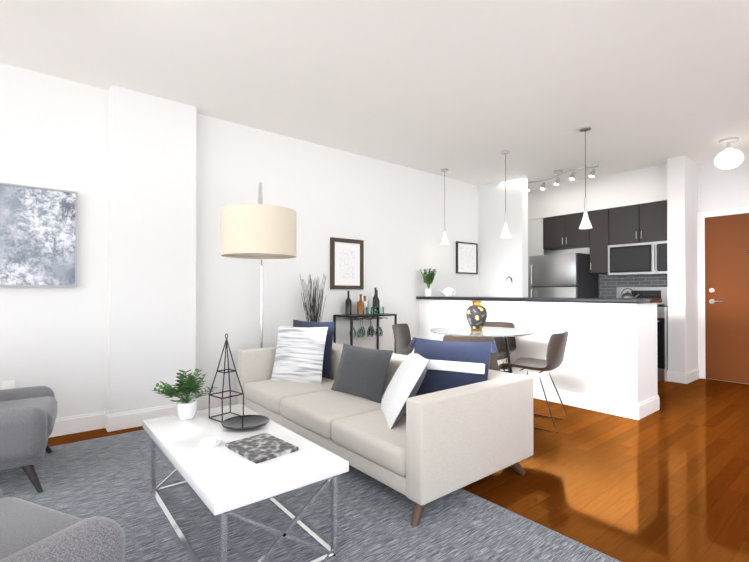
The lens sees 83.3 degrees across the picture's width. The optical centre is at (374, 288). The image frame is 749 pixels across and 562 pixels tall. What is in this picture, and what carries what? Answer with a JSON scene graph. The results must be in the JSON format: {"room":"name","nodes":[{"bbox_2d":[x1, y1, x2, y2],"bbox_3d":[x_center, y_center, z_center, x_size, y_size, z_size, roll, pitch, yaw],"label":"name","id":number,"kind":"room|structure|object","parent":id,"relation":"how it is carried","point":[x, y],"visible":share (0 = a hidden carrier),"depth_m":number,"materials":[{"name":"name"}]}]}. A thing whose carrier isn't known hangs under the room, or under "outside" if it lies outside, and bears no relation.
{"room":"living room","nodes":[
{"label":"living room","id":0,"kind":"room"},
{"bbox_2d":[0,63,478,417],"bbox_3d":[-1.159,-0.243,4.315,10.020,2.750,0.330,0,-1,-39],"label":"wall","id":1,"kind":"structure","parent":0,"point":[164,291],"depth_m":3.65,"materials":[{"name":"white paint"}]},
{"bbox_2d":[2,380,14,389],"bbox_3d":[-2.648,0.724,3.049,0.072,0.114,0.006,0,-1,-39],"label":"outlet","id":2,"kind":"object","parent":1,"relation":"attached to","point":[8,384],"visible":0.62,"depth_m":3.05,"materials":[{"name":"white plastic"}]},
{"bbox_2d":[0,182,77,286],"bbox_3d":[-2.760,-0.387,2.941,1.120,0.740,0.040,0,-1,-39],"label":"painting","id":3,"kind":"object","parent":1,"relation":"attached to","point":[38,236],"visible":0.9,"depth_m":3.13,"materials":[{"name":"grey paint"}]},
{"bbox_2d":[49,411,107,437],"bbox_3d":[-3.517,1.052,2.333,3.470,0.133,0.016,0,-1,-39],"label":"baseboard","id":4,"kind":"structure","parent":1,"relation":"attached to","point":[91,421],"depth_m":3.30,"materials":[{"name":"white"}]},
{"bbox_2d":[105,397,200,431],"bbox_3d":[-1.837,1.060,3.532,0.682,0.133,0.016,0,-1,-39],"label":"baseboard","id":5,"kind":"structure","parent":1,"relation":"attached to","point":[136,418],"depth_m":3.44,"materials":[{"name":"white"}]},
{"bbox_2d":[196,391,236,409],"bbox_3d":[-0.530,1.069,4.762,2.930,0.133,0.016,0,-1,-39],"label":"baseboard","id":6,"kind":"structure","parent":1,"relation":"attached to","point":[215,402],"depth_m":3.98,"materials":[{"name":"white wood"}]},
{"bbox_2d":[330,237,363,288],"bbox_3d":[-0.319,-0.289,4.931,0.460,0.590,0.030,0,-1,-39],"label":"picture frame","id":7,"kind":"object","parent":1,"relation":"attached to","point":[346,263],"visible":1,"depth_m":4.92,"materials":[{"name":"white paper"}]},
{"bbox_2d":[456,241,477,273],"bbox_3d":[1.388,-0.459,6.321,0.480,0.470,0.030,0,-1,-39],"label":"picture frame","id":8,"kind":"object","parent":1,"relation":"attached to","point":[466,257],"visible":1,"depth_m":6.31,"materials":[{"name":"black"}]},
{"bbox_2d":[0,0,748,190],"bbox_3d":[0.535,-1.682,2.242,10.020,0.100,5.700,0,-1,-39],"label":"ceiling","id":9,"kind":"structure","parent":0,"point":[468,91],"depth_m":3.12,"materials":[{"name":"white paint"}]},
{"bbox_2d":[440,168,448,244],"bbox_3d":[0.947,-1.104,5.679,0.124,1.010,0.124,0,-1,-39],"label":"pendant light","id":10,"kind":"object","parent":9,"relation":"hanging from","point":[444,241],"visible":1,"depth_m":5.66,"materials":[{"name":"silver metal"}]},
{"bbox_2d":[500,150,510,237],"bbox_3d":[1.540,-1.109,4.949,0.124,1.010,0.124,0,-1,-39],"label":"pendant light","id":11,"kind":"object","parent":9,"relation":"hanging from","point":[505,233],"visible":1,"depth_m":4.94,"materials":[{"name":"silver metal"}]},
{"bbox_2d":[528,162,598,191],"bbox_3d":[2.487,-1.509,5.733,0.208,0.198,1.050,0,0,-31],"label":"track light","id":12,"kind":"object","parent":9,"relation":"attached to","point":[573,174],"visible":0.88,"depth_m":5.69,"materials":[{"name":"silver metal"}]},
{"bbox_2d":[579,126,591,228],"bbox_3d":[2.120,-1.113,4.236,0.124,1.010,0.124,0,-1,-39],"label":"pendant light","id":13,"kind":"object","parent":9,"relation":"hanging from","point":[585,223],"visible":1,"depth_m":4.22,"materials":[{"name":"silver metal"}]},
{"bbox_2d":[714,137,743,169],"bbox_3d":[3.839,-1.456,4.566,0.250,0.321,0.250,0,-1,-39],"label":"hall ceiling light","id":14,"kind":"object","parent":9,"relation":"attached to","point":[728,157],"visible":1,"depth_m":4.51,"materials":[{"name":"white glass"}]},
{"bbox_2d":[47,378,748,561],"bbox_3d":[0.535,1.168,2.222,10.020,0.100,5.700,0,-1,-39],"label":"floor","id":15,"kind":"structure","parent":0,"point":[668,481],"depth_m":2.50,"materials":[{"name":"brown wood"}]},
{"bbox_2d":[221,181,296,347],"bbox_3d":[-0.953,0.134,3.410,0.900,1.984,1.510,0,-1,-39],"label":"floor lamp","id":16,"kind":"object","parent":15,"relation":"on","point":[260,230],"visible":0.98,"depth_m":2.69,"materials":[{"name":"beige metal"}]},
{"bbox_2d":[0,430,620,561],"bbox_3d":[-0.841,1.110,1.910,2.590,0.012,3.450,0,-1,-39],"label":"rug","id":17,"kind":"object","parent":15,"relation":"on","point":[108,477],"visible":0.5,"depth_m":2.04,"materials":[{"name":"grey carpet"}]},
{"bbox_2d":[0,386,56,492],"bbox_3d":[-2.280,0.753,2.400,0.738,0.743,0.760,0,0,-34],"label":"armchair","id":18,"kind":"object","parent":17,"relation":"on","point":[28,415],"visible":0.94,"depth_m":2.28,"materials":[{"name":"grey fabric"}]},
{"bbox_2d":[0,488,124,561],"bbox_3d":[-1.157,0.744,1.021,0.760,0.743,0.738,0,0,23],"label":"armchair","id":19,"kind":"object","parent":17,"relation":"on","point":[31,532],"visible":1,"depth_m":1.14,"materials":[{"name":"grey fabric"}]},
{"bbox_2d":[143,404,348,561],"bbox_3d":[-0.687,0.916,2.023,0.550,0.400,1.170,0,-1,-39],"label":"coffee table","id":20,"kind":"object","parent":17,"relation":"on","point":[222,486],"visible":0.96,"depth_m":1.73,"materials":[{"name":"white wood"}]},
{"bbox_2d":[151,368,217,419],"bbox_3d":[-1.032,0.579,2.343,0.357,0.278,0.261,0,-1,-39],"label":"potted plant","id":21,"kind":"object","parent":20,"relation":"on","point":[186,407],"visible":1,"depth_m":2.31,"materials":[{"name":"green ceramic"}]},
{"bbox_2d":[197,436,221,448],"bbox_3d":[-0.754,0.699,1.930,0.102,0.031,0.108,0,-1,-39],"label":"coasters","id":22,"kind":"object","parent":20,"relation":"on","point":[209,442],"visible":1,"depth_m":1.90,"materials":[{"name":"white ceramic"}]},
{"bbox_2d":[209,334,243,422],"bbox_3d":[-0.824,0.484,2.346,0.136,0.468,0.137,0,-1,39],"label":"lantern","id":23,"kind":"object","parent":20,"relation":"on","point":[228,369],"visible":0.94,"depth_m":2.34,"materials":[{"name":"black metal"}]},
{"bbox_2d":[221,415,268,429],"bbox_3d":[-0.675,0.706,2.208,0.240,0.022,0.240,0,-1,-39],"label":"plate","id":24,"kind":"object","parent":20,"relation":"on","point":[243,422],"visible":1,"depth_m":2.23,"materials":[{"name":"black metal"}]},
{"bbox_2d":[218,433,304,468],"bbox_3d":[-0.495,0.703,1.859,0.323,0.023,0.264,0,0,31],"label":"magazines","id":25,"kind":"object","parent":20,"relation":"on","point":[266,450],"visible":0.93,"depth_m":1.81,"materials":[{"name":"grey paper"}]},
{"bbox_2d":[300,275,325,321],"bbox_3d":[-0.630,0.483,4.426,0.281,1.299,0.274,0,-1,-39],"label":"dried plant","id":26,"kind":"object","parent":15,"relation":"on","point":[314,308],"visible":0.42,"depth_m":4.42,"materials":[{"name":"grey plant"}]},
{"bbox_2d":[333,288,396,352],"bbox_3d":[-0.104,0.560,4.883,0.660,1.152,0.348,0,-1,-39],"label":"bar cart","id":27,"kind":"object","parent":15,"relation":"on","point":[362,308],"visible":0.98,"depth_m":4.81,"materials":[{"name":"black metal"}]},
{"bbox_2d":[237,320,532,526],"bbox_3d":[-0.130,0.710,3.125,0.998,0.849,2.265,0,-1,-39],"label":"sofa","id":28,"kind":"object","parent":15,"relation":"on","point":[423,423],"visible":1,"depth_m":2.50,"materials":[{"name":"fabric"}]},
{"bbox_2d":[392,323,413,354],"bbox_3d":[0.426,0.744,4.141,0.500,0.776,0.440,0,0,25],"label":"dining chair","id":29,"kind":"object","parent":15,"relation":"on","point":[402,336],"visible":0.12,"depth_m":4.29,"materials":[{"name":"brown leather"}]},
{"bbox_2d":[443,335,501,370],"bbox_3d":[0.767,0.738,3.338,0.440,0.776,0.501,0,0,21],"label":"dining chair","id":30,"kind":"object","parent":15,"relation":"on","point":[493,364],"visible":0.08,"depth_m":3.12,"materials":[{"name":"brown leather"}]},
{"bbox_2d":[430,326,533,372],"bbox_3d":[0.977,0.757,3.886,0.920,0.747,0.920,0,-1,-39],"label":"dining table","id":31,"kind":"object","parent":15,"relation":"on","point":[504,332],"visible":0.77,"depth_m":3.79,"materials":[{"name":"clear glass"}]},
{"bbox_2d":[466,301,486,330],"bbox_3d":[0.941,0.247,3.886,0.194,0.272,0.194,0,-1,-39],"label":"vase","id":32,"kind":"object","parent":31,"relation":"on","point":[476,314],"visible":1,"depth_m":3.82,"materials":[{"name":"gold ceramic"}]},
{"bbox_2d":[483,321,515,370],"bbox_3d":[1.241,0.746,4.432,0.440,0.776,0.501,0,0,26],"label":"dining chair","id":33,"kind":"object","parent":15,"relation":"on","point":[500,346],"visible":0.15,"depth_m":4.55,"materials":[{"name":"brown leather"}]},
{"bbox_2d":[500,331,569,432],"bbox_3d":[1.371,0.740,3.568,0.501,0.776,0.440,0,-1,39],"label":"dining chair","id":34,"kind":"object","parent":15,"relation":"on","point":[556,347],"visible":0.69,"depth_m":3.39,"materials":[{"name":"brown leather"}]},
{"bbox_2d":[530,253,598,297],"bbox_3d":[2.857,0.321,6.387,0.762,1.650,0.713,0,-1,-39],"label":"fridge","id":35,"kind":"object","parent":15,"relation":"on","point":[563,275],"visible":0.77,"depth_m":6.13,"materials":[{"name":"grey metal"}]},
{"bbox_2d":[616,287,667,381],"bbox_3d":[3.521,0.556,5.616,0.682,1.170,0.760,0,-1,-39],"label":"range","id":36,"kind":"object","parent":15,"relation":"on","point":[662,319],"visible":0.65,"depth_m":5.20,"materials":[{"name":"silver metal"}]},
{"bbox_2d":[380,350,429,428],"bbox_3d":[0.178,0.606,2.619,0.130,0.460,0.460,30,-3,-4],"label":"pillow","id":37,"kind":"object","parent":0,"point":[414,369],"depth_m":2.46,"materials":[{"name":"white fabric"}]},
{"bbox_2d":[478,175,527,296],"bbox_3d":[1.905,-0.229,6.278,0.150,2.750,0.750,0,-1,-39],"label":"wall","id":38,"kind":"structure","parent":0,"point":[500,260],"depth_m":6.19,"materials":[{"name":"white paint"}]},
{"bbox_2d":[416,296,661,403],"bbox_3d":[1.631,0.616,4.809,0.600,1.040,2.675,0,-1,-39],"label":"wall","id":39,"kind":"structure","parent":0,"point":[611,349],"depth_m":4.00,"materials":[{"name":"white paint"}]},
{"bbox_2d":[420,268,436,295],"bbox_3d":[0.722,-0.088,5.586,0.217,0.375,0.198,0,-1,-39],"label":"potted plant","id":40,"kind":"object","parent":39,"relation":"on","point":[428,278],"visible":1,"depth_m":5.55,"materials":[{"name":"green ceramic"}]},
{"bbox_2d":[440,286,455,295],"bbox_3d":[0.955,0.034,5.512,0.225,0.130,0.140,0,0,31],"label":"teapot","id":41,"kind":"object","parent":39,"relation":"on","point":[448,291],"visible":1,"depth_m":5.46,"materials":[{"name":"white ceramic"}]},
{"bbox_2d":[533,385,640,419],"bbox_3d":[1.444,1.068,4.643,0.016,0.133,2.631,0,-1,-39],"label":"baseboard","id":42,"kind":"structure","parent":39,"relation":"attached to","point":[600,404],"depth_m":3.93,"materials":[{"name":"white wood"}]},
{"bbox_2d":[641,395,659,418],"bbox_3d":[2.469,1.062,3.792,0.500,0.133,0.016,0,-1,-39],"label":"baseboard","id":43,"kind":"structure","parent":39,"relation":"attached to","point":[649,406],"depth_m":3.80,"materials":[{"name":"white wood"}]},
{"bbox_2d":[528,154,748,383],"bbox_3d":[4.284,-0.237,5.151,0.520,2.750,5.500,0,-1,-39],"label":"wall","id":44,"kind":"structure","parent":0,"point":[719,189],"depth_m":5.70,"materials":[{"name":"white paint"}]},
{"bbox_2d":[541,212,588,251],"bbox_3d":[3.032,-0.882,6.535,0.318,0.498,0.720,0,-1,-39],"label":"upper cabinet","id":45,"kind":"object","parent":44,"relation":"attached to","point":[562,232],"depth_m":6.46,"materials":[{"name":"grey wood"}]},
{"bbox_2d":[589,209,608,275],"bbox_3d":[3.344,-0.679,6.150,0.318,0.908,0.270,0,-1,-39],"label":"upper cabinet","id":46,"kind":"object","parent":44,"relation":"attached to","point":[599,219],"depth_m":6.05,"materials":[{"name":"grey wood"}]},
{"bbox_2d":[605,240,656,275],"bbox_3d":[3.583,-0.400,5.795,0.392,0.425,0.579,0,-1,-39],"label":"microwave","id":47,"kind":"object","parent":44,"relation":"attached to","point":[627,245],"depth_m":5.69,"materials":[{"name":"grey"}]},
{"bbox_2d":[609,200,666,243],"bbox_3d":[3.672,-0.877,5.748,0.318,0.518,0.768,0,-1,-39],"label":"upper cabinet","id":48,"kind":"object","parent":44,"relation":"attached to","point":[647,221],"depth_m":5.66,"materials":[{"name":"grey wood"}]},
{"bbox_2d":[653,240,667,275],"bbox_3d":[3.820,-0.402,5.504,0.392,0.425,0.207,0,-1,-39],"label":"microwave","id":49,"kind":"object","parent":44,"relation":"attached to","point":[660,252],"depth_m":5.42,"materials":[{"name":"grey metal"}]},
{"bbox_2d":[697,206,748,383],"bbox_3d":[4.459,0.079,4.969,0.073,2.115,1.060,0,-1,-39],"label":"door","id":50,"kind":"structure","parent":44,"relation":"in","point":[723,285],"depth_m":5.19,"materials":[{"name":"brown wood"}]},
{"bbox_2d":[667,155,697,371],"bbox_3d":[3.887,-0.236,5.306,0.540,2.750,0.180,0,-1,-39],"label":"wall","id":51,"kind":"structure","parent":0,"point":[682,191],"depth_m":5.16,"materials":[{"name":"white paint"}]},
{"bbox_2d":[681,368,699,383],"bbox_3d":[3.943,1.072,5.216,0.556,0.133,0.016,0,-1,-39],"label":"baseboard","id":52,"kind":"structure","parent":51,"relation":"attached to","point":[686,377],"depth_m":5.12,"materials":[{"name":"white wood"}]}
]}

